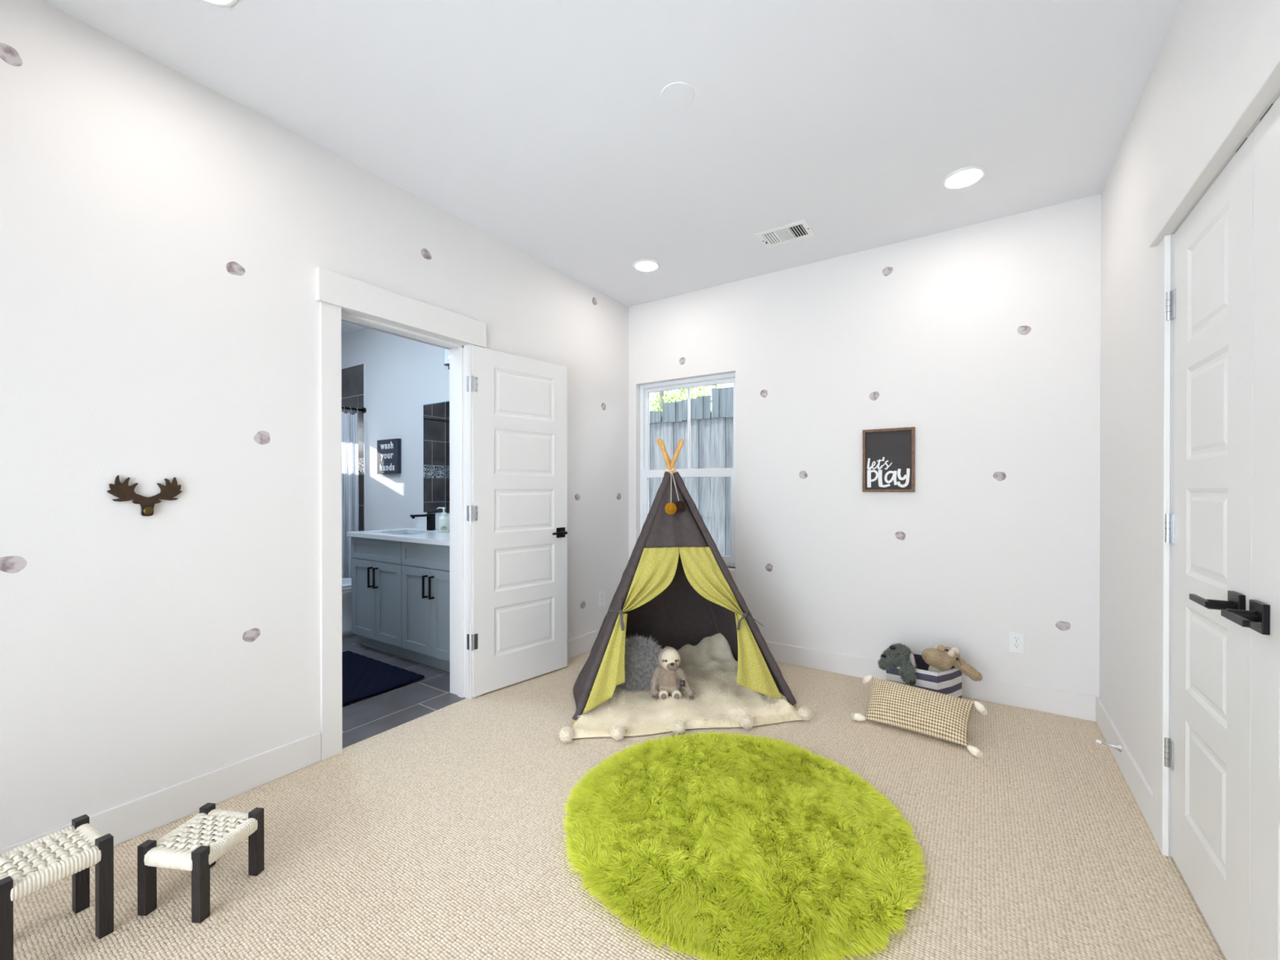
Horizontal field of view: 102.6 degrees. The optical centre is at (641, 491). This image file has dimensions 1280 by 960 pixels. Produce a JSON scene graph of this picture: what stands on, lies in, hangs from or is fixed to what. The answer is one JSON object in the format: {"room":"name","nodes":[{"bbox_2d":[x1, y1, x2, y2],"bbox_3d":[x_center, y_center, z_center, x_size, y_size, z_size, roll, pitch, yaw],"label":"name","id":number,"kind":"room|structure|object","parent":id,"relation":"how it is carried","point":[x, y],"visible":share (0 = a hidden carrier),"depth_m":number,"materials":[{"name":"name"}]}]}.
{"room":"children's room","nodes":[
{"label":"children's room","id":0,"kind":"room"},
{"bbox_2d":[0,0,628,848],"bbox_3d":[-1.345,-0.144,2.591,0.165,2.810,4.560,0,0,33],"label":"wall","id":1,"kind":"structure","parent":0,"point":[130,184],"depth_m":1.87,"materials":[{"name":"white paint"}]},
{"bbox_2d":[0,42,22,66],"bbox_3d":[-1.925,-1.328,1.555,0.001,0.057,0.060,0,0,33],"label":"decal","id":2,"kind":"object","parent":1,"relation":"attached to","point":[8,54],"visible":1,"depth_m":1.56},
{"bbox_2d":[0,555,26,573],"bbox_3d":[-1.923,0.223,1.563,0.001,0.054,0.062,0,0,33],"label":"decal","id":3,"kind":"object","parent":1,"relation":"attached to","point":[11,564],"visible":1,"depth_m":1.56},
{"bbox_2d":[106,475,182,515],"bbox_3d":[-1.746,0.015,1.807,0.028,0.143,0.195,0,0,33],"label":"wall hook","id":4,"kind":"object","parent":1,"relation":"attached to","point":[125,492],"visible":1,"depth_m":1.80,"materials":[{"name":"brown metal"}]},
{"bbox_2d":[0,731,320,876],"bbox_3d":[-1.953,1.140,1.509,0.014,0.130,1.876,0,0,33],"label":"baseboard","id":5,"kind":"structure","parent":1,"relation":"attached to","point":[127,820],"depth_m":1.93,"materials":[{"name":"paint"}]},
{"bbox_2d":[226,261,244,275],"bbox_3d":[-1.611,-0.885,2.033,0.001,0.053,0.063,0,0,33],"label":"decal","id":6,"kind":"object","parent":1,"relation":"attached to","point":[233,268],"visible":1,"depth_m":2.03},
{"bbox_2d":[242,627,260,642],"bbox_3d":[-1.584,0.583,2.080,0.001,0.054,0.062,0,0,33],"label":"decal","id":7,"kind":"object","parent":1,"relation":"attached to","point":[251,635],"visible":1,"depth_m":2.08},
{"bbox_2d":[253,431,270,444],"bbox_3d":[-1.563,-0.223,2.108,0.001,0.058,0.057,0,0,33],"label":"decal","id":8,"kind":"object","parent":1,"relation":"attached to","point":[262,437],"visible":1,"depth_m":2.11},
{"bbox_2d":[315,266,486,760],"bbox_3d":[-1.264,0.103,2.710,0.220,2.195,0.922,0,0,33],"label":"door frame","id":9,"kind":"structure","parent":1,"relation":"attached to","point":[340,298],"depth_m":2.48,"materials":[{"name":"paint"}]},
{"bbox_2d":[421,248,431,259],"bbox_3d":[-1.149,-1.268,2.732,0.001,0.054,0.063,0,0,33],"label":"decal","id":10,"kind":"object","parent":1,"relation":"attached to","point":[425,253],"visible":1,"depth_m":2.73},
{"bbox_2d":[466,345,567,697],"bbox_3d":[-0.737,0.170,3.205,0.100,2.033,0.720,0,0,42],"label":"door","id":11,"kind":"structure","parent":1,"relation":"in","point":[519,507],"depth_m":3.18,"materials":[{"name":"paint"}]},
{"bbox_2d":[574,493,580,500],"bbox_3d":[-0.473,0.039,3.764,0.001,0.053,0.062,0,0,33],"label":"decal","id":12,"kind":"object","parent":1,"relation":"attached to","point":[577,497],"visible":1,"depth_m":3.77},
{"bbox_2d":[580,600,585,608],"bbox_3d":[-0.438,0.843,3.820,0.001,0.055,0.062,0,0,33],"label":"decal","id":13,"kind":"object","parent":1,"relation":"attached to","point":[583,604],"visible":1,"depth_m":3.82},
{"bbox_2d":[567,628,599,659],"bbox_3d":[-0.522,1.131,3.683,0.014,0.130,1.520,0,0,33],"label":"baseboard","id":14,"kind":"structure","parent":1,"relation":"attached to","point":[581,644],"depth_m":3.79,"materials":[{"name":"paint"}]},
{"bbox_2d":[591,297,596,305],"bbox_3d":[-0.362,-1.459,3.926,0.001,0.059,0.057,0,0,33],"label":"decal","id":15,"kind":"object","parent":1,"relation":"attached to","point":[594,301],"visible":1,"depth_m":3.93},
{"bbox_2d":[599,590,604,606],"bbox_3d":[-0.311,0.833,4.008,0.007,0.116,0.072,0,0,33],"label":"wall outlet","id":16,"kind":"object","parent":1,"relation":"attached to","point":[602,593],"visible":1,"depth_m":4.00,"materials":[{"name":"white plastic"}]},
{"bbox_2d":[600,402,605,409],"bbox_3d":[-0.301,-0.670,4.022,0.001,0.058,0.057,0,0,33],"label":"decal","id":17,"kind":"object","parent":1,"relation":"attached to","point":[603,405],"visible":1,"depth_m":4.02},
{"bbox_2d":[617,493,621,500],"bbox_3d":[-0.188,0.039,4.197,0.001,0.058,0.058,0,0,33],"label":"decal","id":18,"kind":"object","parent":1,"relation":"attached to","point":[619,496],"visible":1,"depth_m":4.20},
{"bbox_2d":[341,328,449,530],"bbox_3d":[-2.041,-0.152,4.570,3.175,2.810,0.100,0,0,33],"label":"wall","id":19,"kind":"structure","parent":0,"point":[403,375],"depth_m":4.63,"materials":[{"name":"white paint"}]},
{"bbox_2d":[377,438,400,474],"bbox_3d":[-2.299,-0.321,4.657,0.330,0.310,0.037,0,0,33],"label":"sign","id":20,"kind":"object","parent":19,"relation":"attached to","point":[388,451],"visible":1,"depth_m":4.62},
{"bbox_2d":[415,516,449,528],"bbox_3d":[-1.352,0.259,4.046,1.437,0.100,0.020,0,0,33],"label":"backsplash","id":21,"kind":"structure","parent":19,"relation":"attached to","point":[420,522],"depth_m":4.37,"materials":[{"name":"white stone"}]},
{"bbox_2d":[422,400,449,513],"bbox_3d":[-1.337,-0.283,4.041,1.280,0.924,0.007,0,0,33],"label":"vanity mirror","id":22,"kind":"object","parent":19,"relation":"attached to","point":[436,416],"visible":0.36,"depth_m":4.29,"materials":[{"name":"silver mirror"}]},
{"bbox_2d":[444,348,449,369],"bbox_3d":[-1.275,-1.057,3.907,0.616,0.225,0.158,0,0,33],"label":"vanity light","id":23,"kind":"object","parent":19,"relation":"attached to","point":[446,352],"visible":0.07,"depth_m":3.97,"materials":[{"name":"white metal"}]},
{"bbox_2d":[41,0,1180,336],"bbox_3d":[-1.085,-1.624,2.384,7.291,0.150,4.610,0,0,33],"label":"ceiling","id":24,"kind":"structure","parent":0,"point":[545,127],"depth_m":2.04,"materials":[{"name":"white paint"}]},
{"bbox_2d":[200,0,239,7],"bbox_3d":[-1.326,-1.542,1.537,0.188,0.007,0.188,0,0,33],"label":"recessed light","id":25,"kind":"object","parent":24,"relation":"in","point":[223,3],"visible":1,"depth_m":1.61,"materials":[{"name":"white plastic"}]},
{"bbox_2d":[210,0,226,1],"bbox_3d":[-1.326,-1.542,1.537,0.149,0.005,0.149,0,0,33],"label":"diffuser","id":26,"kind":"object","parent":25,"relation":"attached to","point":[211,0],"depth_m":1.61,"materials":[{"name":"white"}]},
{"bbox_2d":[632,259,660,271],"bbox_3d":[0.031,-1.550,3.517,0.188,0.007,0.188,0,0,33],"label":"recessed light","id":27,"kind":"object","parent":24,"relation":"in","point":[642,265],"visible":1,"depth_m":3.51,"materials":[{"name":"white plastic"}]},
{"bbox_2d":[635,261,657,271],"bbox_3d":[0.031,-1.550,3.517,0.149,0.005,0.149,0,0,33],"label":"diffuser","id":28,"kind":"object","parent":27,"relation":"attached to","point":[640,265],"depth_m":3.51,"materials":[{"name":"white plastic"}]},
{"bbox_2d":[660,81,694,108],"bbox_3d":[0.139,-1.545,2.000,0.132,0.004,0.132,0,0,33],"label":"cover plate","id":29,"kind":"object","parent":24,"relation":"attached to","point":[677,95],"visible":1,"depth_m":1.99,"materials":[{"name":"white paint"}]},
{"bbox_2d":[755,219,815,248],"bbox_3d":[0.864,-1.545,3.087,0.302,0.012,0.212,0,0,33],"label":"ceiling vent","id":30,"kind":"object","parent":24,"relation":"in","point":[798,230],"visible":1,"depth_m":3.08,"materials":[{"name":"white plastic"}]},
{"bbox_2d":[941,165,986,189],"bbox_3d":[1.588,-1.546,2.528,0.188,0.007,0.188,0,0,33],"label":"recessed light","id":31,"kind":"object","parent":24,"relation":"in","point":[964,177],"visible":1,"depth_m":2.52,"materials":[{"name":"white plastic"}]},
{"bbox_2d":[946,168,982,187],"bbox_3d":[1.588,-1.546,2.528,0.149,0.005,0.149,0,0,33],"label":"diffuser","id":32,"kind":"object","parent":31,"relation":"attached to","point":[962,178],"depth_m":2.52,"materials":[{"name":"white plastic"}]},
{"bbox_2d":[13,634,1226,959],"bbox_3d":[-1.125,1.231,2.416,7.081,0.060,4.500,0,0,33],"label":"floor","id":33,"kind":"structure","parent":0,"point":[437,834],"depth_m":1.72,"materials":[{"name":"carpet"}]},
{"bbox_2d":[0,813,114,959],"bbox_3d":[-1.586,1.074,1.362,0.213,0.262,0.213,0,0,28],"label":"stool","id":34,"kind":"object","parent":33,"relation":"on","point":[87,846],"visible":1,"depth_m":1.37,"materials":[{"name":"white fabric"}]},
{"bbox_2d":[137,802,264,923],"bbox_3d":[-1.320,1.106,1.546,0.213,0.197,0.213,0,0,8],"label":"stool","id":35,"kind":"object","parent":33,"relation":"on","point":[208,828],"visible":1,"depth_m":1.48,"materials":[{"name":"black wood"}]},
{"bbox_2d":[342,577,355,636],"bbox_3d":[-2.494,0.806,4.371,0.420,0.775,0.697,0,0,33],"label":"bathtub","id":36,"kind":"object","parent":33,"relation":"on","point":[346,582],"visible":0.06,"depth_m":4.23,"materials":[{"name":"white ceramic"}]},
{"bbox_2d":[351,533,413,659],"bbox_3d":[-1.817,0.769,3.999,0.670,0.852,0.609,0,0,33],"label":"vanity cabinet","id":37,"kind":"object","parent":33,"relation":"on","point":[376,564],"visible":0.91,"depth_m":3.76,"materials":[{"name":"grey wood"}]},
{"bbox_2d":[346,516,449,546],"bbox_3d":[-1.512,0.335,3.804,1.437,0.251,0.600,0,0,33],"label":"countertop","id":38,"kind":"structure","parent":37,"relation":"on","point":[421,535],"depth_m":3.76,"materials":[{"name":"white stone"}]},
{"bbox_2d":[409,511,436,530],"bbox_3d":[-1.735,0.234,4.077,0.048,0.150,0.210,0,0,33],"label":"faucet","id":39,"kind":"object","parent":38,"relation":"on","point":[430,516],"visible":1,"depth_m":4.11,"materials":[{"name":"black metal"}]},
{"bbox_2d":[436,506,449,533],"bbox_3d":[-1.516,0.213,3.920,0.089,0.192,0.084,0,0,33],"label":"soap dispenser","id":40,"kind":"object","parent":38,"relation":"on","point":[443,522],"visible":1,"depth_m":3.89,"materials":[{"name":"clear plastic"}]},
{"bbox_2d":[437,514,449,533],"bbox_3d":[-1.515,0.242,3.920,0.084,0.135,0.084,0,0,33],"label":"bottle","id":41,"kind":"object","parent":40,"relation":"attached to","point":[443,522],"depth_m":3.89,"materials":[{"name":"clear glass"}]},
{"bbox_2d":[342,650,424,705],"bbox_3d":[-1.922,1.180,3.311,0.937,0.014,0.521,0,0,33],"label":"bath mat","id":42,"kind":"object","parent":33,"relation":"on","point":[362,676],"visible":0.53,"depth_m":3.25,"materials":[{"name":"blue fabric"}]},
{"bbox_2d":[401,541,449,671],"bbox_3d":[-1.257,0.770,3.631,0.669,0.852,0.609,0,0,33],"label":"vanity cabinet","id":43,"kind":"object","parent":33,"relation":"on","point":[425,567],"visible":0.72,"depth_m":3.44,"materials":[{"name":"grey wood"}]},
{"bbox_2d":[572,438,796,723],"bbox_3d":[0.176,0.433,3.192,1.244,1.538,0.929,0,0,-10],"label":"tent","id":44,"kind":"object","parent":33,"relation":"on","point":[676,588],"visible":0.96,"depth_m":3.00,"materials":[{"name":"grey fabric"}]},
{"bbox_2d":[622,546,679,612],"bbox_3d":[0.048,0.499,2.937,0.378,0.348,0.115,0,0,-26],"label":"curtain","id":45,"kind":"object","parent":44,"relation":"hanging from","point":[651,570],"depth_m":2.93,"materials":[{"name":"fabric"}]},
{"bbox_2d":[665,468,686,514],"bbox_3d":[0.196,-0.004,3.067,0.128,0.280,0.118,0,0,36],"label":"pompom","id":46,"kind":"object","parent":44,"relation":"hanging from","point":[679,506],"visible":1,"depth_m":3.04,"materials":[{"name":"fabric"}]},
{"bbox_2d":[679,546,742,616],"bbox_3d":[0.404,0.521,2.991,0.377,0.392,0.119,0,0,7],"label":"curtain","id":47,"kind":"object","parent":44,"relation":"hanging from","point":[705,569],"depth_m":2.98,"materials":[{"name":"fabric"}]},
{"bbox_2d":[559,632,812,743],"bbox_3d":[0.166,1.094,3.039,1.320,0.225,1.067,0,0,-10],"label":"fleece blanket","id":48,"kind":"object","parent":33,"relation":"on","point":[710,667],"visible":0.74,"depth_m":2.77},
{"bbox_2d":[615,631,662,693],"bbox_3d":[-0.030,1.044,3.089,0.423,0.382,0.273,0,0,15],"label":"cushion","id":49,"kind":"object","parent":48,"relation":"on","point":[641,655],"visible":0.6,"depth_m":3.03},
{"bbox_2d":[649,645,694,700],"bbox_3d":[0.173,1.024,2.921,0.253,0.282,0.160,0,0,0],"label":"plush","id":50,"kind":"object","parent":48,"relation":"on","point":[668,677],"visible":0.99,"depth_m":2.89},
{"bbox_2d":[561,730,928,959],"bbox_3d":[0.339,1.188,1.880,1.257,0.084,1.266,0,0,-8],"label":"shag rug","id":51,"kind":"object","parent":33,"relation":"on","point":[711,845],"visible":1,"depth_m":1.68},
{"bbox_2d":[850,675,986,759],"bbox_3d":[1.390,1.107,2.588,0.597,0.192,0.295,0,0,39],"label":"lumbar pillow","id":52,"kind":"object","parent":33,"relation":"on","point":[940,716],"visible":1,"depth_m":2.54,"materials":[{"name":"beige fabric"}]},
{"bbox_2d":[886,653,961,698],"bbox_3d":[1.622,1.089,2.941,0.362,0.219,0.300,0,0,33],"label":"storage bin","id":53,"kind":"object","parent":33,"relation":"on","point":[948,682],"visible":0.36,"depth_m":2.83,"materials":[{"name":"fabric"}]},
{"bbox_2d":[877,642,918,685],"bbox_3d":[1.464,1.023,2.922,0.216,0.330,0.245,0,0,33],"label":"plush","id":54,"kind":"object","parent":53,"relation":"in","point":[900,655],"visible":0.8,"depth_m":2.87},
{"bbox_2d":[921,644,982,681],"bbox_3d":[1.710,1.004,2.852,0.288,0.303,0.168,0,0,14],"label":"plush","id":55,"kind":"object","parent":53,"relation":"in","point":[940,658],"visible":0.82,"depth_m":2.81},
{"bbox_2d":[628,194,1101,697],"bbox_3d":[1.233,-0.148,3.527,3.111,2.810,0.160,0,0,33],"label":"wall","id":56,"kind":"structure","parent":0,"point":[980,558],"depth_m":3.10,"materials":[{"name":"white paint"}]},
{"bbox_2d":[679,357,684,364],"bbox_3d":[0.317,-1.029,4.031,0.057,0.059,0.001,0,0,33],"label":"decal","id":57,"kind":"object","parent":56,"relation":"attached to","point":[682,361],"visible":1,"depth_m":4.03},
{"bbox_2d":[640,373,735,571],"bbox_3d":[0.353,-0.156,4.079,0.886,1.482,0.137,0,0,33],"label":"window","id":58,"kind":"structure","parent":56,"relation":"in","point":[645,390],"depth_m":4.11,"materials":[{"name":"plastic"}]},
{"bbox_2d":[760,389,768,397],"bbox_3d":[0.874,-0.703,3.666,0.058,0.058,0.001,0,0,33],"label":"decal","id":59,"kind":"object","parent":56,"relation":"attached to","point":[763,393],"visible":1,"depth_m":3.66},
{"bbox_2d":[764,563,773,571],"bbox_3d":[0.906,0.538,3.649,0.056,0.058,0.001,0,0,33],"label":"decal","id":60,"kind":"object","parent":56,"relation":"attached to","point":[769,567],"visible":1,"depth_m":3.65},
{"bbox_2d":[799,470,807,479],"bbox_3d":[1.108,-0.118,3.514,0.058,0.058,0.001,0,0,33],"label":"decal","id":61,"kind":"object","parent":56,"relation":"attached to","point":[802,474],"visible":1,"depth_m":3.52},
{"bbox_2d":[869,391,879,400],"bbox_3d":[1.481,-0.610,3.266,0.058,0.057,0.001,0,0,33],"label":"decal","id":62,"kind":"object","parent":56,"relation":"attached to","point":[873,396],"visible":1,"depth_m":3.27},
{"bbox_2d":[882,266,893,275],"bbox_3d":[1.545,-1.385,3.221,0.062,0.055,0.001,0,0,33],"label":"decal","id":63,"kind":"object","parent":56,"relation":"attached to","point":[886,271],"visible":1,"depth_m":3.22},
{"bbox_2d":[862,426,915,492],"bbox_3d":[1.543,-0.197,3.211,0.296,0.397,0.025,0,0,33],"label":"sign","id":64,"kind":"object","parent":56,"relation":"attached to","point":[888,455],"visible":1,"depth_m":3.21,"materials":[{"name":"brown wood"}]},
{"bbox_2d":[894,531,905,540],"bbox_3d":[1.607,0.273,3.187,0.060,0.056,0.001,0,0,33],"label":"decal","id":65,"kind":"object","parent":56,"relation":"attached to","point":[900,535],"visible":1,"depth_m":3.19},
{"bbox_2d":[765,640,1096,721],"bbox_3d":[1.135,1.132,3.493,2.963,0.130,0.014,0,0,33],"label":"baseboard","id":66,"kind":"structure","parent":56,"relation":"attached to","point":[1072,704],"depth_m":2.93,"materials":[{"name":"paint"}]},
{"bbox_2d":[992,471,1005,480],"bbox_3d":[2.029,-0.088,2.907,0.062,0.053,0.001,0,0,33],"label":"decal","id":67,"kind":"object","parent":56,"relation":"attached to","point":[999,476],"visible":1,"depth_m":2.91},
{"bbox_2d":[1008,631,1024,653],"bbox_3d":[2.094,0.842,2.864,0.072,0.116,0.007,0,0,33],"label":"wall outlet","id":68,"kind":"object","parent":56,"relation":"attached to","point":[1015,639],"visible":1,"depth_m":2.86,"materials":[{"name":"white plastic"}]},
{"bbox_2d":[1013,636,1020,641],"bbox_3d":[2.093,0.822,2.862,0.033,0.029,0.002,0,0,33],"label":"receptacle","id":69,"kind":"object","parent":68,"relation":"attached to","point":[1015,638],"depth_m":2.86,"materials":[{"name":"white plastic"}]},
{"bbox_2d":[1013,643,1020,648],"bbox_3d":[2.093,0.861,2.862,0.033,0.029,0.002,0,0,33],"label":"receptacle","id":70,"kind":"object","parent":68,"relation":"attached to","point":[1015,646],"depth_m":2.86,"materials":[{"name":"white plastic"}]},
{"bbox_2d":[1017,325,1031,334],"bbox_3d":[2.122,-0.896,2.843,0.063,0.052,0.001,0,0,33],"label":"decal","id":71,"kind":"object","parent":56,"relation":"attached to","point":[1023,330],"visible":1,"depth_m":2.84},
{"bbox_2d":[1055,621,1071,631],"bbox_3d":[2.264,0.722,2.755,0.063,0.052,0.001,0,0,33],"label":"decal","id":72,"kind":"object","parent":56,"relation":"attached to","point":[1061,625],"visible":1,"depth_m":2.75},
{"bbox_2d":[1099,0,1272,857],"bbox_3d":[1.228,-0.137,0.801,0.120,2.810,4.400,0,0,33],"label":"wall","id":73,"kind":"structure","parent":0,"point":[1204,39],"depth_m":2.01,"materials":[{"name":"white paint"}]},
{"bbox_2d":[1095,739,1121,751],"bbox_3d":[2.027,1.102,2.225,0.084,0.033,0.032,0,0,33],"label":"door stop","id":74,"kind":"object","parent":73,"relation":"attached to","point":[1118,747],"visible":1,"depth_m":2.22,"materials":[{"name":"silver metal"}]},
{"bbox_2d":[1096,696,1154,835],"bbox_3d":[2.084,1.137,2.227,0.014,0.130,1.085,0,0,33],"label":"baseboard","id":75,"kind":"structure","parent":73,"relation":"attached to","point":[1140,787],"depth_m":2.09,"materials":[{"name":"paint"}]},
{"bbox_2d":[1164,130,1253,959],"bbox_3d":[1.571,0.176,1.449,0.097,2.033,0.591,0,0,33],"label":"door","id":76,"kind":"structure","parent":73,"relation":"in","point":[1210,303],"depth_m":1.39,"materials":[{"name":"paint"}]},
{"bbox_2d":[1148,0,1279,856],"bbox_3d":[1.445,0.109,1.163,0.156,2.195,1.383,0,0,33],"label":"door frame","id":77,"kind":"structure","parent":73,"relation":"attached to","point":[1251,86],"depth_m":1.59,"materials":[{"name":"paint"}]},
{"bbox_2d":[1221,95,1279,959],"bbox_3d":[1.246,0.178,0.956,0.097,2.033,0.583,0,0,33],"label":"door","id":78,"kind":"structure","parent":73,"relation":"in","point":[1263,615],"depth_m":1.14,"materials":[{"name":"paint"}]},
{"label":"outside","id":79,"kind":"structure","parent":0,"visible":0},
{"bbox_3d":[3.787,1.496,10.239,24.000,0.050,13.830,0,0,33],"label":"ground","id":80,"kind":"structure","parent":79,"visible":0},
{"bbox_2d":[648,386,733,555],"bbox_3d":[0.719,0.243,5.069,3.543,2.514,0.087,0,0,33],"label":"wooden fence","id":81,"kind":"object","parent":80,"relation":"on","point":[711,433],"visible":0.14,"depth_m":5.11,"materials":[{"name":"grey wood"}]},
{"bbox_2d":[649,382,733,412],"bbox_3d":[0.315,-0.667,7.866,2.642,4.300,2.596,0,0,33],"label":"tree","id":82,"kind":"object","parent":80,"relation":"on","point":[661,397],"visible":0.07,"depth_m":7.52,"materials":[{"name":"green plant"}]},
{"bbox_3d":[-3.757,-0.153,4.760,0.100,2.810,1.470,0,0,33],"label":"wall","id":83,"kind":"structure","parent":0,"visible":0},
{"bbox_2d":[341,361,365,531],"bbox_3d":[-3.382,-0.224,4.513,0.798,2.035,1.470,0,0,33],"label":"tub surround","id":84,"kind":"object","parent":83,"relation":"attached to","point":[353,376],"visible":0.12,"depth_m":4.95,"materials":[{"name":"tile"}]},
{"bbox_2d":[341,405,366,413],"bbox_3d":[-3.060,-0.778,4.299,0.056,0.056,1.468,0,0,33],"label":"shower rod","id":85,"kind":"object","parent":84,"relation":"attached to","point":[363,410],"visible":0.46,"depth_m":4.83,"materials":[{"name":"black metal"}]},
{"bbox_2d":[341,405,358,577],"bbox_3d":[-2.799,0.101,4.660,0.090,1.794,0.430,0,0,33],"label":"shower curtain","id":86,"kind":"object","parent":85,"relation":"hanging from","point":[348,421],"visible":0.34,"depth_m":4.75,"materials":[{"name":"white fabric"}]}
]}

